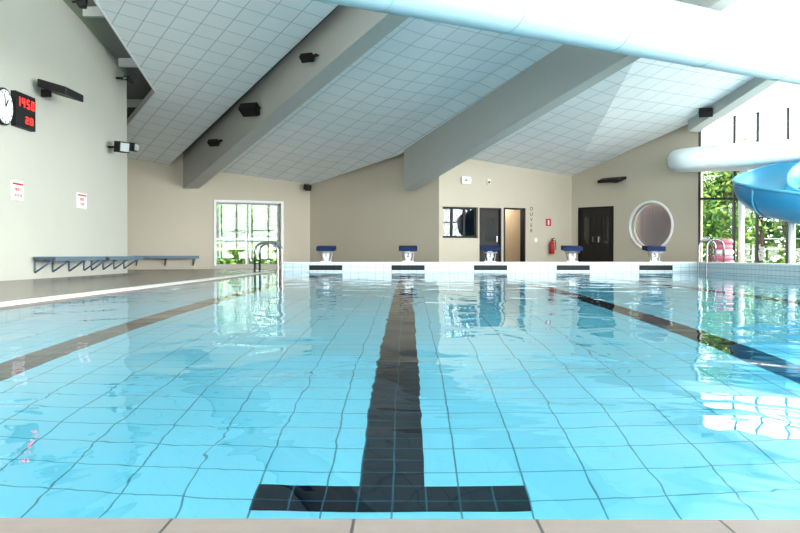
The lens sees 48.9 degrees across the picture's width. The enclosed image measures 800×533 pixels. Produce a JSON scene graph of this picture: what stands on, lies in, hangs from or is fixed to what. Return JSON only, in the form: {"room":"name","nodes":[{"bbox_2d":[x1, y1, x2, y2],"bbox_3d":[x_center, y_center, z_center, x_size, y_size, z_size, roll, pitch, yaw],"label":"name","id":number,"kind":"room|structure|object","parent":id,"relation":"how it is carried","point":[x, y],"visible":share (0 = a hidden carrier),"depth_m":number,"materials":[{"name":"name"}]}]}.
{"room":"indoor swimming pool","nodes":[
{"label":"indoor swimming pool","id":0,"kind":"room"},
{"bbox_2d":[0,0,127,280],"bbox_3d":[-7.875,-4.458,8.214,0.300,10.300,32.400,0,1,1],"label":"wall","id":1,"kind":"structure","parent":0,"point":[68,153],"depth_m":19.75,"materials":[{"name":"grey paint"}]},
{"bbox_2d":[0,87,12,125],"bbox_3d":[-7.600,-3.071,16.896,0.092,0.720,0.720,0,1,1],"label":"wall clock","id":2,"kind":"object","parent":1,"relation":"attached to","point":[6,104],"visible":1,"depth_m":16.90,"materials":[{"name":"white plastic"}]},
{"bbox_2d":[11,180,23,200],"bbox_3d":[-7.629,-1.512,17.555,0.024,0.378,0.513,0,1,1],"label":"wall sign","id":3,"kind":"object","parent":1,"relation":"attached to","point":[17,188],"visible":1,"depth_m":17.53,"materials":[{"name":"white paper"}]},
{"bbox_2d":[11,90,35,131],"bbox_3d":[-7.586,-3.122,17.733,0.106,0.687,0.912,0,1,1],"label":"clock","id":4,"kind":"object","parent":1,"relation":"attached to","point":[23,117],"visible":1,"depth_m":17.62,"materials":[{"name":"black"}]},
{"bbox_2d":[38,79,83,101],"bbox_3d":[-7.270,-3.739,18.723,0.720,0.325,1.000,0,1,1],"label":"wall speaker","id":5,"kind":"object","parent":1,"relation":"attached to","point":[49,88],"visible":1,"depth_m":18.40},
{"bbox_2d":[33,256,105,273],"bbox_3d":[-7.371,-0.047,19.741,0.500,0.352,3.026,0,1,1],"label":"bench","id":6,"kind":"object","parent":1,"relation":"attached to","point":[83,259],"visible":1,"depth_m":19.27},
{"bbox_2d":[77,192,86,208],"bbox_3d":[-7.597,-1.573,21.014,0.024,0.357,0.576,0,1,1],"label":"wall sign","id":7,"kind":"object","parent":1,"relation":"attached to","point":[81,197],"visible":1,"depth_m":20.97,"materials":[{"name":"white paper"}]},
{"bbox_2d":[91,256,142,269],"bbox_3d":[-7.342,-0.088,22.878,0.500,0.352,2.719,0,1,1],"label":"bench","id":8,"kind":"object","parent":1,"relation":"attached to","point":[114,258],"visible":0.83,"depth_m":22.66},
{"bbox_2d":[107,141,129,152],"bbox_3d":[-7.325,-3.108,22.909,0.534,0.298,0.416,0,1,1],"label":"spotlight","id":9,"kind":"object","parent":1,"relation":"attached to","point":[119,146],"visible":1,"depth_m":22.79,"materials":[{"name":"metal"}]},
{"bbox_2d":[93,0,155,126],"bbox_3d":[-7.474,-5.690,22.088,2.220,4.138,16.082,0,1,-11],"label":"trim","id":10,"kind":"structure","parent":1,"relation":"attached to","point":[152,92],"depth_m":24.89,"materials":[{"name":"white paint"}]},
{"bbox_2d":[116,71,138,84],"bbox_3d":[-7.253,-5.036,23.510,0.667,0.272,0.519,0,1,1],"label":"spotlight","id":11,"kind":"object","parent":1,"relation":"attached to","point":[133,76],"visible":1,"depth_m":23.34,"materials":[{"name":"black metal"}]},
{"bbox_2d":[129,142,138,151],"bbox_3d":[-7.362,-3.260,24.027,0.440,0.240,0.331,0,1,1],"label":"spotlight","id":12,"kind":"object","parent":1,"relation":"attached to","point":[134,147],"visible":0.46,"depth_m":23.91,"materials":[{"name":"metal"}]},
{"bbox_2d":[83,6,104,17],"bbox_3d":[-7.107,-6.117,21.162,1.000,0.230,0.150,0,1,1],"label":"beam","id":13,"kind":"structure","parent":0,"point":[91,11],"depth_m":21.09,"materials":[{"name":"white paint"}]},
{"bbox_2d":[118,58,137,67],"bbox_3d":[-7.084,-5.501,23.771,1.000,0.230,0.150,0,1,1],"label":"beam","id":14,"kind":"structure","parent":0,"point":[122,62],"depth_m":23.70,"materials":[{"name":"white paint"}]},
{"bbox_2d":[127,99,142,107],"bbox_3d":[-8.760,-4.885,26.394,4.400,0.230,0.150,0,1,1],"label":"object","id":15,"kind":"structure","parent":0,"point":[131,103],"depth_m":26.31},
{"bbox_2d":[0,269,280,301],"bbox_3d":[3.515,0.485,12.626,29.600,0.300,41.700,0,1,1],"label":"floor","id":16,"kind":"structure","parent":0,"point":[11,290],"depth_m":16.61,"materials":[{"name":"tile"}]},
{"bbox_2d":[0,271,280,309],"bbox_3d":[-3.944,0.460,14.430,0.450,0.304,25.428,0,1,1],"label":"gutter","id":17,"kind":"object","parent":16,"relation":"in","point":[50,299],"visible":0.28,"depth_m":11.64,"materials":[{"name":"tile"}]},
{"bbox_2d":[253,241,282,272],"bbox_3d":[-3.752,0.272,25.141,0.740,1.999,0.900,0,1,1],"label":"pool ladder","id":18,"kind":"object","parent":16,"relation":"attached to","point":[276,245],"visible":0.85,"depth_m":24.72,"materials":[{"name":"metal"}]},
{"bbox_2d":[0,518,799,532],"bbox_3d":[2.438,0.631,1.479,13.450,0.300,0.345,0,1,1],"label":"pool coping","id":19,"kind":"object","parent":16,"relation":"on","point":[7,525],"visible":1,"depth_m":1.62,"materials":[{"name":"tile"}]},
{"bbox_2d":[444,209,519,261],"bbox_3d":[2.144,-1.344,32.047,3.643,2.850,3.350,0,1,-24],"label":"office room","id":20,"kind":"structure","parent":16,"relation":"on","point":[512,217],"depth_m":32.35,"materials":[{"name":"white paint"}]},
{"bbox_2d":[711,239,734,261],"bbox_3d":[9.977,-0.358,27.208,0.728,0.987,0.710,0,1,1],"label":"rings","id":21,"kind":"object","parent":16,"relation":"on","point":[729,253],"visible":0.56,"depth_m":26.95,"materials":[{"name":"pink plastic"}]},
{"bbox_2d":[667,139,799,263],"bbox_3d":[12.463,-2.035,24.957,8.557,4.418,5.707,0,1,1],"label":"water slide","id":22,"kind":"object","parent":16,"relation":"on","point":[767,183],"visible":0.96,"depth_m":26.08,"materials":[{"name":"plastic"}]},
{"bbox_3d":[2.579,1.280,14.175,13.000,1.870,25.440,0,1,1],"label":"basin","id":23,"kind":"object","parent":16,"relation":"in","visible":0},
{"bbox_2d":[280,262,799,277],"bbox_3d":[2.781,0.317,14.376,13.060,0.590,25.470,0,1,1],"label":"rim","id":24,"kind":"object","parent":23,"relation":"on","point":[758,269],"visible":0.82,"depth_m":26.65,"materials":[{"name":"tile"}]},
{"bbox_2d":[316,246,335,261],"bbox_3d":[-2.255,-0.392,26.949,0.560,0.500,0.600,0,1,1],"label":"starting block","id":25,"kind":"object","parent":24,"relation":"on","point":[326,249],"visible":1,"depth_m":26.77,"materials":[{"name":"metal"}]},
{"bbox_2d":[0,272,799,519],"bbox_3d":[2.579,0.330,14.163,12.600,0.001,25.040,0,1,1],"label":"pool water","id":26,"kind":"object","parent":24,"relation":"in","point":[285,395],"visible":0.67,"depth_m":3.16,"materials":[{"name":"blue liquid"}]},
{"bbox_2d":[399,246,416,261],"bbox_3d":[0.245,-0.392,26.926,0.560,0.500,0.600,0,1,1],"label":"starting block","id":27,"kind":"object","parent":24,"relation":"on","point":[407,249],"visible":1,"depth_m":26.75,"materials":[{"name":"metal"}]},
{"bbox_2d":[480,246,499,261],"bbox_3d":[2.745,-0.392,26.903,0.560,0.500,0.600,0,1,1],"label":"starting block","id":28,"kind":"object","parent":24,"relation":"on","point":[489,249],"visible":1,"depth_m":26.72,"materials":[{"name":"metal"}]},
{"bbox_2d":[561,246,582,261],"bbox_3d":[5.245,-0.391,26.881,0.560,0.500,0.600,0,1,1],"label":"starting block","id":29,"kind":"object","parent":24,"relation":"on","point":[572,254],"visible":1,"depth_m":26.70,"materials":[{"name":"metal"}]},
{"bbox_2d":[642,246,665,261],"bbox_3d":[7.745,-0.391,26.858,0.560,0.500,0.600,0,1,1],"label":"starting block","id":30,"kind":"object","parent":24,"relation":"on","point":[654,254],"visible":1,"depth_m":26.67,"materials":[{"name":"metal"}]},
{"bbox_2d":[698,238,724,272],"bbox_3d":[9.074,0.224,25.674,0.580,2.082,0.800,0,1,1],"label":"pool ladder","id":31,"kind":"object","parent":24,"relation":"attached to","point":[713,239],"visible":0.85,"depth_m":25.30,"materials":[{"name":"metal"}]},
{"bbox_2d":[63,0,338,153],"bbox_3d":[3.614,-6.662,23.483,29.800,6.810,19.200,0,1,1],"label":"roof","id":32,"kind":"structure","parent":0,"point":[100,27],"depth_m":23.27,"materials":[{"name":"paint"}]},
{"bbox_2d":[71,0,87,8],"bbox_3d":[-7.426,-6.141,20.418,0.376,0.256,0.379,0,1,1],"label":"spotlight","id":33,"kind":"object","parent":32,"relation":"attached to","point":[82,4],"visible":1,"depth_m":20.32,"materials":[{"name":"black metal"}]},
{"bbox_2d":[127,153,309,269],"bbox_3d":[-7.209,-1.970,31.203,8.288,4.725,0.350,0,1,-24],"label":"wall","id":34,"kind":"structure","parent":0,"point":[164,218],"depth_m":30.90,"materials":[{"name":"paint"}]},
{"bbox_2d":[136,256,198,265],"bbox_3d":[-8.072,-0.196,30.383,2.165,0.352,0.500,0,1,-24],"label":"bench","id":35,"kind":"object","parent":34,"relation":"attached to","point":[165,258],"visible":0.86,"depth_m":30.21,"materials":[{"name":"grey metal"}]},
{"bbox_2d":[214,200,283,265],"bbox_3d":[-5.496,-1.211,31.901,2.558,2.347,0.292,0,1,-24],"label":"window","id":36,"kind":"structure","parent":34,"relation":"in","point":[237,202],"depth_m":31.97,"materials":[{"name":"white metal"}]},
{"bbox_2d":[310,152,443,261],"bbox_3d":[-0.932,-1.934,31.262,5.617,4.650,0.300,1,1,34],"label":"wall","id":37,"kind":"structure","parent":0,"point":[367,212],"depth_m":31.04,"materials":[{"name":"paint"}]},
{"bbox_2d":[303,184,311,190],"bbox_3d":[-3.392,-2.911,32.366,0.299,0.266,0.377,0,1,-15],"label":"speaker","id":38,"kind":"object","parent":37,"relation":"attached to","point":[307,187],"visible":1,"depth_m":32.26},
{"bbox_2d":[96,0,799,183],"bbox_3d":[3.987,-6.510,12.180,28.450,7.500,41.000,0,1,1],"label":"ceiling","id":39,"kind":"structure","parent":0,"point":[199,57],"depth_m":25.01,"materials":[{"name":"tile"}]},
{"bbox_2d":[183,5,408,188],"bbox_3d":[-2.130,-5.293,22.603,11.391,5.467,17.380,0,1,1],"label":"roof beam","id":40,"kind":"structure","parent":39,"relation":"attached to","point":[347,33],"depth_m":23.47,"materials":[{"name":"grey paint"}]},
{"bbox_2d":[207,139,222,146],"bbox_3d":[-5.788,-3.887,27.587,0.536,0.234,0.279,0,1,17],"label":"spotlight","id":41,"kind":"object","parent":40,"relation":"attached to","point":[211,142],"visible":1,"depth_m":27.55,"materials":[{"name":"black metal"}]},
{"bbox_2d":[238,102,261,116],"bbox_3d":[-4.222,-4.475,25.059,0.746,0.373,0.388,0,1,25],"label":"spotlight","id":42,"kind":"object","parent":40,"relation":"attached to","point":[246,109],"visible":1,"depth_m":24.98,"materials":[{"name":"black metal"}]},
{"bbox_2d":[299,52,318,62],"bbox_3d":[-2.255,-5.213,21.936,0.536,0.234,0.279,0,1,17],"label":"spotlight","id":43,"kind":"object","parent":40,"relation":"attached to","point":[304,57],"visible":1,"depth_m":21.90,"materials":[{"name":"black metal"}]},
{"bbox_2d":[313,0,799,84],"bbox_3d":[4.106,-6.893,17.000,22.799,5.460,1.220,0,1,-33],"label":"tube","id":44,"kind":"object","parent":39,"relation":"hanging from","point":[672,31],"visible":1,"depth_m":16.78,"materials":[{"name":"plastic"}]},
{"bbox_2d":[404,0,737,189],"bbox_3d":[5.007,-5.408,21.662,9.883,5.918,15.571,0,1,1],"label":"roof beam","id":45,"kind":"structure","parent":39,"relation":"attached to","point":[568,71],"depth_m":24.39,"materials":[{"name":"grey paint"}]},
{"bbox_2d":[688,77,777,131],"bbox_3d":[12.031,-6.875,20.878,5.983,5.392,14.102,0,1,1],"label":"roof beam","id":46,"kind":"structure","parent":39,"relation":"attached to","point":[755,86],"depth_m":26.17,"materials":[{"name":"white paint"}]},
{"bbox_2d":[698,107,712,116],"bbox_3d":[9.402,-4.701,26.839,0.610,0.288,0.273,0,1,21],"label":"spotlight","id":47,"kind":"object","parent":46,"relation":"attached to","point":[703,112],"visible":1,"depth_m":26.78,"materials":[{"name":"black metal"}]},
{"bbox_2d":[439,159,571,261],"bbox_3d":[3.700,-1.927,30.759,5.332,4.650,0.250,0,1,-24],"label":"wall","id":48,"kind":"structure","parent":0,"point":[550,194],"depth_m":30.68,"materials":[{"name":"beige paint"}]},
{"bbox_2d":[443,207,475,237],"bbox_3d":[1.966,-1.498,30.034,1.419,1.054,0.060,0,1,-24],"label":"window","id":49,"kind":"structure","parent":48,"relation":"in","point":[450,208],"depth_m":30.09,"materials":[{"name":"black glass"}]},
{"bbox_2d":[461,176,470,183],"bbox_3d":[2.251,-2.932,29.923,0.347,0.239,0.084,0,1,-24],"label":"exit sign","id":50,"kind":"object","parent":48,"relation":"attached to","point":[464,180],"visible":1,"depth_m":29.87,"materials":[{"name":"white plastic"}]},
{"bbox_2d":[480,208,500,261],"bbox_3d":[3.077,-0.961,30.480,0.852,2.124,0.280,0,1,-24],"label":"door","id":51,"kind":"structure","parent":48,"relation":"in","point":[490,218],"depth_m":30.42,"materials":[{"name":"black wood"}]},
{"bbox_2d":[504,208,525,261],"bbox_3d":[3.815,-0.980,31.194,0.874,2.146,0.970,0,1,-24],"label":"door frame","id":52,"kind":"structure","parent":48,"relation":"in","point":[522,210],"depth_m":30.95,"materials":[{"name":"wood"}]},
{"bbox_2d":[529,205,533,235],"bbox_3d":[4.631,-1.625,31.032,0.168,1.095,0.083,0,1,1],"label":"wall sign","id":53,"kind":"object","parent":48,"relation":"attached to","point":[531,207],"depth_m":31.03,"materials":[{"name":"plastic"}]},
{"bbox_2d":[546,219,550,225],"bbox_3d":[5.282,-1.569,31.318,0.198,0.250,0.101,0,1,1],"label":"wall sign","id":54,"kind":"object","parent":48,"relation":"attached to","point":[548,221],"depth_m":31.31,"materials":[{"name":"red plastic"}]},
{"bbox_2d":[549,238,555,253],"bbox_3d":[5.398,-0.730,31.259,0.211,0.572,0.242,0,1,-26],"label":"fire extinguisher","id":55,"kind":"object","parent":48,"relation":"attached to","point":[552,246],"visible":1,"depth_m":31.17,"materials":[{"name":"red paint"}]},
{"bbox_2d":[572,124,702,261],"bbox_3d":[7.964,-2.344,30.003,0.300,5.504,4.925,-1,1,-43],"label":"wall","id":56,"kind":"structure","parent":0,"point":[649,177],"depth_m":29.46,"materials":[{"name":"paint"}]},
{"bbox_2d":[578,206,613,261],"bbox_3d":[6.986,-1.003,31.065,0.330,2.194,1.473,-1,1,-43],"label":"door","id":57,"kind":"structure","parent":56,"relation":"in","point":[595,224],"depth_m":31.00,"materials":[{"name":"black wood"}]},
{"bbox_2d":[597,176,625,182],"bbox_3d":[7.249,-2.968,30.116,0.887,0.198,0.916,0,1,1],"label":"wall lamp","id":58,"kind":"object","parent":56,"relation":"attached to","point":[611,179],"visible":1,"depth_m":30.01,"materials":[{"name":"black metal"}]},
{"bbox_2d":[629,201,673,248],"bbox_3d":[8.441,-1.355,29.426,0.291,1.690,1.690,-1,1,-43],"label":"window","id":59,"kind":"structure","parent":56,"relation":"in","point":[646,202],"depth_m":29.65,"materials":[{"name":"white paint"}]},
{"bbox_2d":[637,204,670,245],"bbox_3d":[8.699,-1.358,29.664,0.028,1.700,1.638,-1,1,-43],"label":"roller blind","id":60,"kind":"object","parent":56,"relation":"attached to","point":[653,222],"visible":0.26,"depth_m":29.77,"materials":[{"name":"fabric"}]},
{"bbox_2d":[698,108,789,263],"bbox_3d":[13.887,-3.124,28.067,8.739,6.515,0.100,0,1,1],"label":"window","id":61,"kind":"structure","parent":56,"relation":"in","point":[733,198],"depth_m":28.07,"materials":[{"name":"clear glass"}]},
{"label":"outside","id":62,"kind":"structure","parent":0,"visible":0},
{"bbox_3d":[10.272,0.569,29.918,140.000,0.280,180.000,0,1,1],"label":"ground","id":63,"kind":"structure","parent":62,"visible":0},
{"bbox_2d":[216,204,263,258],"bbox_3d":[-9.025,-3.034,42.813,5.578,6.623,5.111,0,1,1],"label":"tree","id":64,"kind":"object","parent":63,"relation":"on","point":[229,216],"visible":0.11,"depth_m":42.26,"materials":[{"name":"green plant"}]},
{"bbox_2d":[243,205,277,263],"bbox_3d":[-6.334,-3.762,43.702,5.020,8.054,5.282,0,1,1],"label":"tree","id":65,"kind":"object","parent":63,"relation":"on","point":[271,208],"visible":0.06,"depth_m":43.14,"materials":[{"name":"green plant"}]},
{"bbox_2d":[217,172,799,263],"bbox_3d":[7.455,-2.683,48.401,54.482,6.084,2.568,0,1,1],"label":"hedge","id":66,"kind":"object","parent":63,"relation":"on","point":[775,233],"visible":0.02,"depth_m":47.91,"materials":[{"name":"green plant"}]},
{"bbox_2d":[217,240,799,263],"bbox_3d":[6.356,-0.426,40.538,40.188,1.689,1.072,0,1,1],"label":"hedge","id":67,"kind":"object","parent":63,"relation":"on","point":[220,249],"visible":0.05,"depth_m":40.43,"materials":[{"name":"green plant"}]},
{"bbox_2d":[246,237,799,263],"bbox_3d":[5.355,-0.484,38.975,34.000,1.650,0.050,0,1,1],"label":"fence","id":68,"kind":"object","parent":63,"relation":"on","point":[246,237],"visible":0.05,"depth_m":38.86,"materials":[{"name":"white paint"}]},
{"bbox_2d":[703,171,768,261],"bbox_3d":[13.396,-2.362,37.965,4.165,5.407,4.425,0,1,1],"label":"tree","id":69,"kind":"object","parent":63,"relation":"on","point":[712,211],"visible":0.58,"depth_m":37.04,"materials":[{"name":"green plant"}]},
{"bbox_2d":[714,136,783,262],"bbox_3d":[15.616,-2.726,38.703,4.293,6.114,3.688,0,1,1],"label":"tree","id":70,"kind":"object","parent":63,"relation":"on","point":[761,235],"visible":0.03,"depth_m":38.71,"materials":[{"name":"green plant"}]},
{"bbox_2d":[765,218,799,236],"bbox_3d":[18.927,-2.393,39.779,5.060,5.421,5.045,0,1,1],"label":"tree","id":71,"kind":"object","parent":63,"relation":"on","point":[797,225],"visible":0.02,"depth_m":39.47,"materials":[{"name":"green plant"}]}
]}

